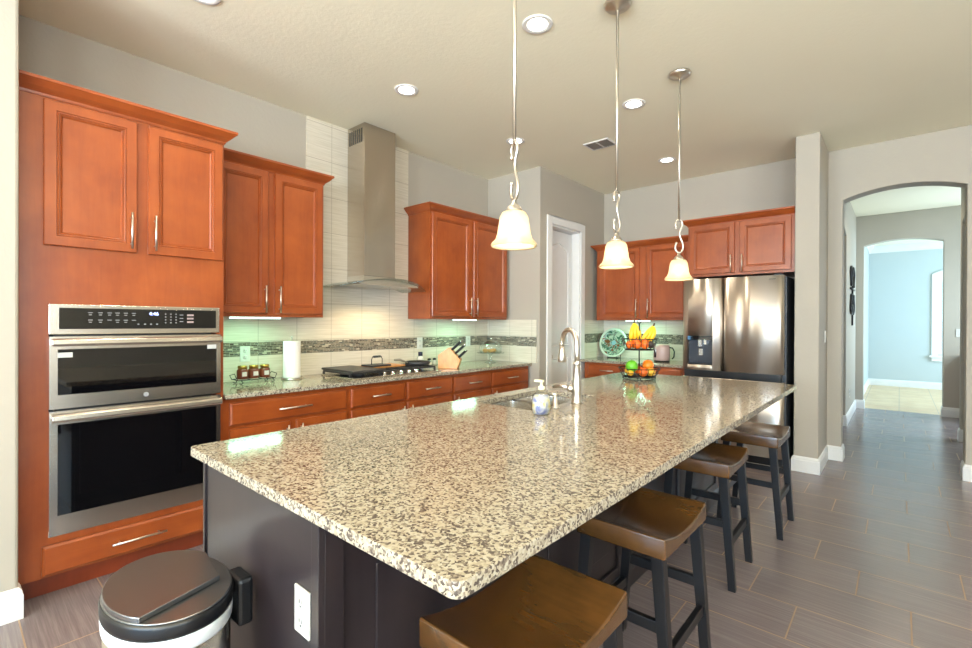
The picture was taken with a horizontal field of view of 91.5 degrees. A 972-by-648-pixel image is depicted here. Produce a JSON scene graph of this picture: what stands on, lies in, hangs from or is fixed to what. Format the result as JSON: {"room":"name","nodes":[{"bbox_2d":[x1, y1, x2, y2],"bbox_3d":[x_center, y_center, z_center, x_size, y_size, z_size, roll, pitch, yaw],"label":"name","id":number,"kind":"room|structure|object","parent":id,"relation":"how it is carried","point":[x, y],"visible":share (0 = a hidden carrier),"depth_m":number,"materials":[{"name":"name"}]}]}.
{"room":"kitchen","nodes":[
{"label":"kitchen","id":0,"kind":"room"},
{"bbox_2d":[0,0,18,592],"bbox_3d":[-4.234,-0.206,0.393,0.945,3.050,5.420,0,0,41],"label":"wall","id":1,"kind":"structure","parent":0,"point":[9,9],"depth_m":2.10,"materials":[{"name":"beige paint"}]},
{"bbox_2d":[0,583,23,625],"bbox_3d":[-3.799,1.252,0.222,0.081,0.140,5.136,0,0,41],"label":"baseboard","id":2,"kind":"structure","parent":1,"relation":"attached to","point":[11,601],"depth_m":2.10,"materials":[{"name":"white paint"}]},
{"bbox_2d":[19,15,487,356],"bbox_3d":[-0.867,-0.205,4.802,0.212,3.050,5.850,0,0,41],"label":"wall","id":3,"kind":"structure","parent":0,"point":[267,130],"depth_m":3.48,"materials":[{"name":"beige paint"}]},
{"bbox_2d":[240,346,249,361],"bbox_3d":[-1.810,0.225,3.558,0.009,0.116,0.072,0,0,41],"label":"wall outlet","id":4,"kind":"object","parent":3,"relation":"attached to","point":[244,350],"visible":1,"depth_m":3.55,"materials":[{"name":"white plastic"}]},
{"bbox_2d":[223,148,334,317],"bbox_3d":[-1.622,-0.602,3.490,0.393,1.101,0.883,0,0,41],"label":"upper cabinet","id":5,"kind":"object","parent":3,"relation":"attached to","point":[273,210],"visible":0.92,"depth_m":3.38,"materials":[{"name":"brown wood"}]},
{"bbox_2d":[229,317,280,318],"bbox_3d":[-1.637,-0.043,3.369,0.040,0.012,0.340,0,0,41],"label":"light","id":6,"kind":"object","parent":5,"relation":"attached to","point":[229,317],"visible":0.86,"depth_m":3.35,"materials":[{"name":"white plastic"}]},
{"bbox_2d":[223,115,487,381],"bbox_3d":[-1.017,-0.652,4.477,0.010,2.155,3.167,0,0,41],"label":"wall tile","id":7,"kind":"structure","parent":3,"relation":"attached to","point":[348,312],"depth_m":4.17,"materials":[{"name":"white tile"}]},
{"bbox_2d":[323,122,417,289],"bbox_3d":[-0.934,-1.016,4.173,0.509,1.423,0.905,0,0,41],"label":"range hood","id":8,"kind":"object","parent":3,"relation":"attached to","point":[371,148],"visible":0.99,"depth_m":4.14,"materials":[{"name":"silver metal"}]},
{"bbox_2d":[338,275,417,289],"bbox_3d":[-0.974,-0.373,4.208,0.409,0.091,0.615,0,0,41],"label":"hood","id":9,"kind":"object","parent":8,"relation":"attached to","point":[361,281],"depth_m":4.12,"materials":[{"name":"silver metal"}]},
{"bbox_2d":[417,337,422,348],"bbox_3d":[-0.678,0.196,4.853,0.009,0.116,0.072,0,0,41],"label":"wall outlet","id":10,"kind":"object","parent":3,"relation":"attached to","point":[419,339],"visible":1,"depth_m":4.85,"materials":[{"name":"white plastic"}]},
{"bbox_2d":[404,201,506,319],"bbox_3d":[-0.268,-0.601,5.032,0.382,1.101,1.230,0,0,41],"label":"upper cabinet","id":11,"kind":"object","parent":3,"relation":"attached to","point":[454,266],"visible":0.94,"depth_m":4.76,"materials":[{"name":"brown wood"}]},
{"bbox_2d":[453,319,476,320],"bbox_3d":[-0.222,-0.042,4.988,0.040,0.012,0.320,0,0,41],"label":"light","id":12,"kind":"object","parent":11,"relation":"attached to","point":[453,319],"visible":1,"depth_m":4.94,"materials":[{"name":"white plastic"}]},
{"bbox_2d":[466,336,469,345],"bbox_3d":[-0.203,0.196,5.396,0.009,0.116,0.072,0,0,41],"label":"wall outlet","id":13,"kind":"object","parent":3,"relation":"attached to","point":[467,337],"visible":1,"depth_m":5.39,"materials":[{"name":"white plastic"}]},
{"bbox_2d":[0,385,971,647],"bbox_3d":[2.893,1.403,3.247,8.500,0.120,19.300,0,0,41],"label":"floor","id":14,"kind":"structure","parent":0,"point":[876,550],"depth_m":2.64,"materials":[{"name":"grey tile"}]},
{"bbox_2d":[18,69,237,599],"bbox_3d":[-2.081,0.079,2.747,0.688,2.484,0.950,0,0,41],"label":"tall cabinet","id":15,"kind":"object","parent":14,"relation":"on","point":[121,202],"visible":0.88,"depth_m":2.42,"materials":[{"name":"brown wood"}]},
{"bbox_2d":[48,304,222,537],"bbox_3d":[-2.037,0.466,2.720,0.634,1.128,0.757,0,0,41],"label":"double oven","id":16,"kind":"object","parent":15,"relation":"in","point":[130,388],"visible":0.98,"depth_m":2.49,"materials":[{"name":"silver metal"}]},
{"bbox_2d":[98,550,252,647],"bbox_3d":[-0.856,1.010,1.272,0.382,0.644,0.335,0,0,10],"label":"trash can","id":17,"kind":"object","parent":14,"relation":"on","point":[178,598],"visible":1,"depth_m":1.21,"materials":[{"name":"silver metal"}]},
{"bbox_2d":[223,386,347,439],"bbox_3d":[-1.527,0.889,3.393,0.662,0.865,0.868,0,0,41],"label":"base cabinet","id":18,"kind":"object","parent":14,"relation":"on","point":[248,416],"visible":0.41,"depth_m":3.15,"materials":[{"name":"brown wood"}]},
{"bbox_2d":[223,360,531,399],"bbox_3d":[-0.775,0.441,4.255,0.652,0.030,3.155,0,0,41],"label":"countertop","id":19,"kind":"structure","parent":18,"relation":"on","point":[259,387],"depth_m":3.52,"materials":[{"name":"stone"}]},
{"bbox_2d":[229,371,276,384],"bbox_3d":[-1.682,0.387,3.428,0.116,0.074,0.295,0,0,41],"label":"rack","id":20,"kind":"object","parent":19,"relation":"on","point":[271,371],"visible":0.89,"depth_m":3.38,"materials":[{"name":"black metal"}]},
{"bbox_2d":[237,365,247,378],"bbox_3d":[-1.732,0.343,3.369,0.076,0.095,0.074,0,0,41],"label":"spice jar","id":21,"kind":"object","parent":20,"relation":"in","point":[242,372],"visible":0.98,"depth_m":3.34,"materials":[{"name":"brown glass"}]},
{"bbox_2d":[248,365,258,377],"bbox_3d":[-1.681,0.343,3.428,0.076,0.095,0.074,0,0,41],"label":"spice jar","id":22,"kind":"object","parent":20,"relation":"in","point":[253,371],"visible":1,"depth_m":3.40,"materials":[{"name":"brown glass"}]},
{"bbox_2d":[259,364,269,377],"bbox_3d":[-1.630,0.343,3.486,0.076,0.095,0.074,0,0,41],"label":"spice jar","id":23,"kind":"object","parent":20,"relation":"in","point":[264,371],"visible":1,"depth_m":3.46,"materials":[{"name":"brown glass"}]},
{"bbox_2d":[281,336,301,379],"bbox_3d":[-1.494,0.257,3.642,0.154,0.336,0.154,0,0,41],"label":"paper towel holder","id":24,"kind":"object","parent":19,"relation":"on","point":[291,349],"visible":1,"depth_m":3.59,"materials":[{"name":"white paper"}]},
{"bbox_2d":[321,363,441,379],"bbox_3d":[-0.887,0.404,4.118,0.490,0.044,0.915,0,0,41],"label":"gas cooktop","id":25,"kind":"object","parent":19,"relation":"in","point":[401,370],"visible":0.74,"depth_m":3.93,"materials":[{"name":"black metal"}]},
{"bbox_2d":[321,365,382,373],"bbox_3d":[-1.108,0.372,3.903,0.510,0.018,0.290,0,0,41],"label":"griddle","id":26,"kind":"object","parent":25,"relation":"on","point":[351,369],"visible":1,"depth_m":3.83,"materials":[{"name":"black metal"}]},
{"bbox_2d":[362,363,404,367],"bbox_3d":[-0.922,0.374,4.252,0.220,0.014,0.330,0,0,41],"label":"cutting board","id":27,"kind":"object","parent":25,"relation":"on","point":[392,364],"visible":0.6,"depth_m":4.21,"materials":[{"name":"brown wood"}]},
{"bbox_2d":[361,355,390,366],"bbox_3d":[-0.961,0.321,4.146,0.160,0.092,0.200,0,0,41],"label":"press","id":28,"kind":"object","parent":27,"relation":"on","point":[376,356],"visible":0.99,"depth_m":4.12,"materials":[{"name":"black metal"}]},
{"bbox_2d":[394,359,430,365],"bbox_3d":[-0.682,0.345,4.344,0.250,0.073,0.395,0,0,41],"label":"frying pan","id":29,"kind":"object","parent":25,"relation":"on","point":[410,362],"visible":1,"depth_m":4.30,"materials":[{"name":"black metal"}]},
{"bbox_2d":[417,352,423,359],"bbox_3d":[-0.658,0.352,4.751,0.064,0.146,0.064,0,0,41],"label":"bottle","id":30,"kind":"object","parent":19,"relation":"on","point":[420,354],"visible":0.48,"depth_m":4.73,"materials":[{"name":"clear glass"}]},
{"bbox_2d":[438,347,461,368],"bbox_3d":[-0.345,0.325,4.569,0.214,0.204,0.120,0,0,6],"label":"knife block","id":31,"kind":"object","parent":19,"relation":"on","point":[447,359],"visible":0.98,"depth_m":4.51,"materials":[{"name":"brown wood"}]},
{"bbox_2d":[478,337,503,353],"bbox_3d":[0.051,0.286,5.320,0.310,0.280,0.310,0,0,41],"label":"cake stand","id":32,"kind":"object","parent":19,"relation":"on","point":[489,337],"visible":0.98,"depth_m":5.28,"materials":[{"name":"clear glass"}]},
{"bbox_2d":[348,375,451,418],"bbox_3d":[-0.881,0.890,4.132,0.662,0.865,1.092,0,0,41],"label":"base cabinet","id":33,"kind":"object","parent":14,"relation":"on","point":[382,397],"visible":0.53,"depth_m":3.87,"materials":[{"name":"brown wood"}]},
{"bbox_2d":[203,395,718,647],"bbox_3d":[0.398,0.893,2.611,0.782,0.887,3.293,0,0,41],"label":"base cabinet","id":34,"kind":"object","parent":14,"relation":"on","point":[359,600],"visible":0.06,"depth_m":1.30,"materials":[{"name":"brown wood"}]},
{"bbox_2d":[295,583,310,640],"bbox_3d":[-0.456,0.712,1.172,0.072,0.116,0.009,0,0,41],"label":"wall outlet","id":35,"kind":"object","parent":34,"relation":"attached to","point":[302,596],"visible":1,"depth_m":1.16,"materials":[{"name":"white plastic"}]},
{"bbox_2d":[297,595,304,609],"bbox_3d":[-0.457,0.688,1.170,0.034,0.034,0.002,0,0,41],"label":"receptacle","id":36,"kind":"object","parent":35,"relation":"attached to","point":[300,598],"depth_m":1.17,"materials":[{"name":"white plastic"}]},
{"bbox_2d":[297,614,304,628],"bbox_3d":[-0.457,0.736,1.170,0.034,0.034,0.002,0,0,41],"label":"receptacle","id":37,"kind":"object","parent":35,"relation":"attached to","point":[300,617],"depth_m":1.17,"materials":[{"name":"white plastic"}]},
{"bbox_2d":[191,372,796,599],"bbox_3d":[0.581,0.435,2.460,1.283,0.030,3.374,0,0,41],"label":"countertop","id":38,"kind":"structure","parent":34,"relation":"on","point":[452,496],"depth_m":1.43,"materials":[{"name":"stone"}]},
{"bbox_2d":[492,395,571,409],"bbox_3d":[0.287,0.546,2.657,0.395,0.192,0.638,0,0,41],"label":"sink","id":39,"kind":"object","parent":38,"relation":"in","point":[525,403],"visible":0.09,"depth_m":2.77,"materials":[{"name":"silver metal"}]},
{"bbox_2d":[532,379,549,414],"bbox_3d":[0.259,0.340,2.211,0.085,0.158,0.100,0,0,41],"label":"soap bottle","id":40,"kind":"object","parent":38,"relation":"on","point":[540,402],"visible":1,"depth_m":2.18,"materials":[{"name":"ceramic"}]},
{"bbox_2d":[547,392,559,408],"bbox_3d":[0.336,0.381,2.376,0.073,0.076,0.043,0,0,41],"label":"soap pump","id":41,"kind":"object","parent":38,"relation":"on","point":[555,400],"visible":0.98,"depth_m":2.36,"materials":[{"name":"silver metal"}]},
{"bbox_2d":[552,327,581,403],"bbox_3d":[0.428,0.218,2.584,0.122,0.401,0.224,0,0,-18],"label":"kitchen faucet","id":42,"kind":"object","parent":38,"relation":"on","point":[575,388],"visible":1,"depth_m":2.51,"materials":[{"name":"silver metal"}]},
{"bbox_2d":[618,319,660,380],"bbox_3d":[1.163,0.191,3.594,0.308,0.453,0.308,0,0,41],"label":"fruit basket","id":43,"kind":"object","parent":38,"relation":"on","point":[634,375],"visible":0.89,"depth_m":3.55,"materials":[{"name":"black metal"}]},
{"bbox_2d":[626,341,632,347],"bbox_3d":[1.085,0.154,3.579,0.057,0.062,0.056,0,0,41],"label":"tangerine","id":44,"kind":"object","parent":43,"relation":"in","point":[627,342],"visible":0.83,"depth_m":3.56,"materials":[{"name":"orange food"}]},
{"bbox_2d":[626,359,637,371],"bbox_3d":[1.101,0.316,3.575,0.092,0.097,0.091,0,0,41],"label":"lime","id":45,"kind":"object","parent":43,"relation":"in","point":[631,364],"visible":0.8,"depth_m":3.54,"materials":[{"name":"green food"}]},
{"bbox_2d":[629,320,640,340],"bbox_3d":[1.136,0.055,3.612,0.091,0.169,0.051,0,0,0],"label":"banana bunch","id":46,"kind":"object","parent":43,"relation":"in","point":[634,332],"visible":0.86,"depth_m":3.60,"materials":[{"name":"yellow food"}]},
{"bbox_2d":[634,341,640,348],"bbox_3d":[1.128,0.154,3.526,0.057,0.062,0.056,0,0,41],"label":"tangerine","id":47,"kind":"object","parent":43,"relation":"in","point":[638,344],"visible":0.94,"depth_m":3.50,"materials":[{"name":"orange food"}]},
{"bbox_2d":[621,338,657,350],"bbox_3d":[1.163,0.153,3.594,0.268,0.087,0.268,0,0,41],"label":"basket","id":48,"kind":"object","parent":43,"relation":"on","point":[639,339],"depth_m":3.52,"materials":[{"name":"black metal"}]},
{"bbox_2d":[638,368,647,376],"bbox_3d":[1.164,0.355,3.510,0.066,0.071,0.065,0,0,41],"label":"tangerine","id":49,"kind":"object","parent":43,"relation":"in","point":[644,372],"visible":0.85,"depth_m":3.49,"materials":[{"name":"orange food"}]},
{"bbox_2d":[641,341,648,348],"bbox_3d":[1.181,0.155,3.519,0.057,0.062,0.056,0,0,41],"label":"tangerine","id":50,"kind":"object","parent":43,"relation":"in","point":[644,343],"visible":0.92,"depth_m":3.50,"materials":[{"name":"orange food"}]},
{"bbox_2d":[640,323,655,341],"bbox_3d":[1.234,0.066,3.599,0.118,0.150,0.050,0,0,0],"label":"banana bunch","id":51,"kind":"object","parent":43,"relation":"in","point":[650,333],"visible":0.85,"depth_m":3.58,"materials":[{"name":"yellow food"}]},
{"bbox_2d":[642,360,653,368],"bbox_3d":[1.241,0.313,3.625,0.084,0.089,0.083,0,0,41],"label":"orange","id":52,"kind":"object","parent":43,"relation":"in","point":[646,364],"visible":0.72,"depth_m":3.60,"materials":[{"name":"orange food"}]},
{"bbox_2d":[648,340,653,348],"bbox_3d":[1.239,0.155,3.564,0.056,0.061,0.055,0,0,41],"label":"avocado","id":53,"kind":"object","parent":43,"relation":"in","point":[650,342],"visible":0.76,"depth_m":3.54,"materials":[{"name":"black food"}]},
{"bbox_2d":[647,367,655,375],"bbox_3d":[1.232,0.357,3.540,0.068,0.066,0.067,0,0,41],"label":"mango","id":54,"kind":"object","parent":43,"relation":"in","point":[650,373],"visible":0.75,"depth_m":3.51,"materials":[{"name":"yellow food"}]},
{"bbox_2d":[452,366,527,400],"bbox_3d":[-0.129,0.890,4.993,0.662,0.865,1.192,0,0,41],"label":"base cabinet","id":55,"kind":"object","parent":14,"relation":"on","point":[480,383],"visible":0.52,"depth_m":4.72,"materials":[{"name":"brown wood"}]},
{"bbox_2d":[419,555,626,647],"bbox_3d":[0.105,1.020,1.193,0.388,0.633,0.440,0,0,41],"label":"bar stool","id":56,"kind":"object","parent":14,"relation":"on","point":[540,602],"visible":0.91,"depth_m":1.20,"materials":[{"name":"brown wood"}]},
{"bbox_2d":[585,362,683,377],"bbox_3d":[1.831,0.897,5.610,1.185,0.865,0.658,0,0,41],"label":"base cabinet","id":57,"kind":"object","parent":14,"relation":"on","point":[592,369],"visible":0.18,"depth_m":5.56,"materials":[{"name":"brown wood"}]},
{"bbox_2d":[580,356,682,367],"bbox_3d":[1.826,0.449,5.627,1.254,0.030,0.637,0,0,41],"label":"countertop","id":58,"kind":"structure","parent":57,"relation":"on","point":[672,363],"depth_m":5.56,"materials":[{"name":"stone"}]},
{"bbox_2d":[599,328,626,357],"bbox_3d":[1.638,0.241,6.033,0.376,0.380,0.176,0,0,41],"label":"decorative plate","id":59,"kind":"object","parent":58,"relation":"on","point":[610,343],"visible":0.97,"depth_m":6.02,"materials":[{"name":"ceramic"}]},
{"bbox_2d":[653,344,674,361],"bbox_3d":[2.058,0.336,5.480,0.226,0.198,0.159,0,0,14],"label":"kettle","id":60,"kind":"object","parent":58,"relation":"on","point":[661,353],"visible":0.88,"depth_m":5.42,"materials":[{"name":"plastic"}]},
{"bbox_2d":[577,487,710,647],"bbox_3d":[0.601,1.020,1.814,0.388,0.633,0.440,0,0,41],"label":"bar stool","id":61,"kind":"object","parent":14,"relation":"on","point":[649,522],"visible":0.7,"depth_m":1.75,"materials":[{"name":"black wood"}]},
{"bbox_2d":[664,442,752,592],"bbox_3d":[1.225,1.020,2.634,0.388,0.633,0.440,0,0,40],"label":"bar stool","id":62,"kind":"object","parent":14,"relation":"on","point":[722,461],"visible":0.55,"depth_m":2.55,"materials":[{"name":"black wood"}]},
{"bbox_2d":[683,273,794,467],"bbox_3d":[2.603,0.436,4.858,0.908,1.800,0.747,0,0,41],"label":"refrigerator","id":63,"kind":"object","parent":14,"relation":"on","point":[735,328],"visible":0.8,"depth_m":4.51,"materials":[{"name":"silver metal"}]},
{"bbox_2d":[716,421,793,540],"bbox_3d":[1.826,1.021,3.205,0.388,0.633,0.440,0,0,41],"label":"bar stool","id":64,"kind":"object","parent":14,"relation":"on","point":[772,436],"visible":0.65,"depth_m":3.12,"materials":[{"name":"black wood"}]},
{"bbox_2d":[19,0,971,245],"bbox_3d":[2.908,-1.782,3.237,8.500,0.150,19.300,0,0,41],"label":"ceiling","id":65,"kind":"structure","parent":0,"point":[765,75],"depth_m":3.18,"materials":[{"name":"paint"}]},
{"bbox_2d":[194,0,220,4],"bbox_3d":[-1.481,-1.721,2.470,0.176,0.006,0.176,0,0,41],"label":"recessed light","id":66,"kind":"object","parent":65,"relation":"in","point":[206,2],"visible":1,"depth_m":2.53,"materials":[{"name":"white"}]},
{"bbox_2d":[394,84,418,95],"bbox_3d":[-0.585,-1.721,3.487,0.176,0.006,0.176,0,0,41],"label":"recessed light","id":67,"kind":"object","parent":65,"relation":"in","point":[402,89],"visible":1,"depth_m":3.48,"materials":[{"name":"white paint"}]},
{"bbox_2d":[491,0,536,249],"bbox_3d":[0.113,-1.009,1.861,0.183,1.412,0.183,0,0,14],"label":"pendant light","id":68,"kind":"object","parent":65,"relation":"hanging from","point":[513,233],"visible":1,"depth_m":1.84,"materials":[{"name":"white glass"}]},
{"bbox_2d":[506,137,524,144],"bbox_3d":[0.278,-1.720,4.460,0.176,0.006,0.176,0,0,41],"label":"recessed light","id":69,"kind":"object","parent":65,"relation":"in","point":[510,140],"visible":0.82,"depth_m":4.44,"materials":[{"name":"white"}]},
{"bbox_2d":[522,14,552,33],"bbox_3d":[0.295,-1.714,2.712,0.176,0.006,0.176,0,0,41],"label":"recessed light","id":70,"kind":"object","parent":65,"relation":"in","point":[537,23],"visible":1,"depth_m":2.71,"materials":[{"name":"white"}]},
{"bbox_2d":[583,138,615,150],"bbox_3d":[1.091,-1.716,4.526,0.256,0.009,0.200,0,0,41],"label":"ceiling vent","id":71,"kind":"object","parent":65,"relation":"in","point":[606,142],"visible":0.96,"depth_m":4.52,"materials":[{"name":"white metal"}]},
{"bbox_2d":[599,0,633,268],"bbox_3d":[0.701,-1.008,2.533,0.183,1.412,0.183,0,0,1],"label":"pendant light","id":72,"kind":"object","parent":65,"relation":"hanging from","point":[616,255],"visible":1,"depth_m":2.52,"materials":[{"name":"white glass"}]},
{"bbox_2d":[622,99,645,109],"bbox_3d":[1.153,-1.713,3.694,0.176,0.006,0.176,0,0,41],"label":"recessed light","id":73,"kind":"object","parent":65,"relation":"in","point":[631,104],"visible":1,"depth_m":3.69,"materials":[{"name":"white"}]},
{"bbox_2d":[658,157,675,162],"bbox_3d":[1.895,-1.714,4.958,0.176,0.006,0.176,0,0,41],"label":"recessed light","id":74,"kind":"object","parent":65,"relation":"in","point":[666,159],"visible":1,"depth_m":4.96,"materials":[{"name":"white"}]},
{"bbox_2d":[665,68,692,280],"bbox_3d":[1.323,-1.008,3.241,0.183,1.412,0.183,0,0,41],"label":"pendant light","id":75,"kind":"object","parent":65,"relation":"hanging from","point":[678,268],"visible":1,"depth_m":3.23,"materials":[{"name":"white glass"}]},
{"bbox_2d":[488,169,536,346],"bbox_3d":[0.340,-0.202,5.494,0.720,3.050,0.178,0,0,41],"label":"wall","id":76,"kind":"structure","parent":0,"point":[499,199],"depth_m":5.41,"materials":[{"name":"beige paint"}]},
{"bbox_2d":[487,320,536,362],"bbox_3d":[0.289,0.190,5.431,0.710,0.477,0.010,0,0,41],"label":"tile","id":77,"kind":"structure","parent":76,"relation":"attached to","point":[519,328],"depth_m":5.40,"materials":[{"name":"white tile"}]},
{"bbox_2d":[528,166,603,387],"bbox_3d":[1.037,-0.200,5.803,0.172,3.050,1.535,0,0,41],"label":"wall","id":78,"kind":"structure","parent":0,"point":[549,192],"depth_m":5.31,"materials":[{"name":"beige paint"}]},
{"bbox_2d":[546,214,584,384],"bbox_3d":[0.888,0.051,5.631,0.178,2.549,0.830,0,0,41],"label":"door frame","id":79,"kind":"structure","parent":78,"relation":"in","point":[555,223],"depth_m":5.82,"materials":[{"name":"white paint"}]},
{"bbox_2d":[552,230,571,383],"bbox_3d":[0.882,0.109,5.637,0.121,2.417,0.604,0,0,41],"label":"door","id":80,"kind":"structure","parent":79,"relation":"attached to","point":[561,242],"depth_m":5.68,"materials":[{"name":"white paint"}]},
{"bbox_2d":[585,320,603,357],"bbox_3d":[1.389,0.193,6.090,0.010,0.477,0.520,0,0,41],"label":"tile","id":81,"kind":"structure","parent":78,"relation":"attached to","point":[592,350],"depth_m":6.07,"materials":[{"name":"white tile"}]},
{"bbox_2d":[604,125,971,464],"bbox_3d":[4.308,-0.179,4.016,7.200,3.050,0.202,0,0,41],"label":"wall","id":82,"kind":"structure","parent":0,"point":[943,157],"depth_m":4.66,"materials":[{"name":"beige paint"}]},
{"bbox_2d":[591,235,687,319],"bbox_3d":[1.921,-0.514,5.712,1.260,0.939,0.389,0,0,41],"label":"upper cabinet","id":83,"kind":"object","parent":82,"relation":"attached to","point":[642,292],"visible":0.82,"depth_m":5.59,"materials":[{"name":"brown wood"}]},
{"bbox_2d":[604,321,682,360],"bbox_3d":[2.036,0.196,5.877,1.265,0.477,0.010,0,0,41],"label":"wall tile","id":84,"kind":"structure","parent":82,"relation":"attached to","point":[662,327],"depth_m":5.86,"materials":[{"name":"white tile"}]},
{"bbox_2d":[683,206,794,278],"bbox_3d":[2.649,-0.784,4.903,1.013,0.596,0.669,0,0,41],"label":"upper cabinet","id":85,"kind":"object","parent":82,"relation":"attached to","point":[760,242],"visible":0.96,"depth_m":4.63,"materials":[{"name":"brown wood"}]},
{"bbox_2d":[960,460,971,481],"bbox_3d":[5.472,1.285,2.995,3.486,0.140,0.206,0,0,41],"label":"baseboard","id":86,"kind":"structure","parent":82,"relation":"attached to","point":[965,470],"depth_m":4.05,"materials":[{"name":"white paint"}]},
{"bbox_2d":[793,132,868,458],"bbox_3d":[5.656,-0.184,7.418,0.207,3.050,8.385,0,0,41],"label":"wall","id":87,"kind":"structure","parent":0,"point":[811,152],"depth_m":4.30,"materials":[{"name":"beige paint"}]},
{"bbox_2d":[791,444,844,474],"bbox_3d":[3.204,1.270,4.540,0.906,0.140,0.233,0,0,-39],"label":"baseboard","id":88,"kind":"structure","parent":87,"relation":"attached to","point":[815,466],"depth_m":4.31,"materials":[{"name":"white paint"}]},
{"bbox_2d":[849,265,854,324],"bbox_3d":[5.274,-0.405,6.813,0.028,0.852,0.680,0,0,41],"label":"metal wall art","id":89,"kind":"object","parent":87,"relation":"attached to","point":[852,269],"visible":1,"depth_m":6.79,"materials":[{"name":"black metal"}]},
{"bbox_2d":[843,378,941,425],"bbox_3d":[7.825,1.282,7.287,3.591,0.140,5.726,0,0,41],"label":"baseboard","id":90,"kind":"structure","parent":87,"relation":"attached to","point":[870,381],"depth_m":9.90,"materials":[{"name":"white paint"}]},
{"bbox_2d":[868,249,942,382],"bbox_3d":[8.987,-0.178,10.208,6.100,3.050,0.200,0,0,41],"label":"wall","id":91,"kind":"structure","parent":0,"point":[900,283],"depth_m":10.14,"materials":[{"name":"blue paint"}]},
{"bbox_2d":[866,241,942,253],"bbox_3d":[8.570,-1.622,7.947,3.470,0.150,3.755,0,0,41],"label":"crown molding","id":92,"kind":"structure","parent":91,"relation":"attached to","point":[872,249],"depth_m":10.04,"materials":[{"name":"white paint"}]},
{"bbox_2d":[929,270,942,361],"bbox_3d":[9.573,-0.188,9.540,0.920,1.920,0.125,0,0,41],"label":"shuttered window","id":93,"kind":"structure","parent":91,"relation":"in","point":[937,278],"depth_m":9.77,"materials":[{"name":"white paint"}]},
{"bbox_2d":[855,205,960,407],"bbox_3d":[6.391,-0.180,7.237,6.100,3.050,0.160,0,0,41],"label":"wall","id":94,"kind":"structure","parent":0,"point":[943,224],"depth_m":6.94,"materials":[{"name":"beige paint"}]},
{"bbox_2d":[940,406,958,417],"bbox_3d":[7.118,1.281,6.590,1.138,0.140,0.176,0,0,41],"label":"baseboard","id":95,"kind":"structure","parent":94,"relation":"attached to","point":[944,411],"depth_m":6.84,"materials":[{"name":"white paint"}]},
{"bbox_2d":[956,329,959,336],"bbox_3d":[6.782,0.129,6.782,0.072,0.116,0.009,0,0,41],"label":"light switch","id":96,"kind":"object","parent":94,"relation":"attached to","point":[957,330],"visible":0.59,"depth_m":6.79,"materials":[{"name":"white plastic"}]},
{"bbox_2d":[959,188,964,429],"bbox_3d":[4.984,-0.178,4.775,0.160,3.050,1.850,0,0,41],"label":"wall","id":97,"kind":"structure","parent":0,"point":[962,270],"depth_m":5.41,"materials":[{"name":"beige paint"}]},
{"bbox_2d":[957,428,962,441],"bbox_3d":[5.529,1.277,5.423,0.176,0.140,0.156,0,0,41],"label":"baseboard","id":98,"kind":"structure","parent":97,"relation":"attached to","point":[959,431],"depth_m":5.42,"materials":[{"name":"white paint"}]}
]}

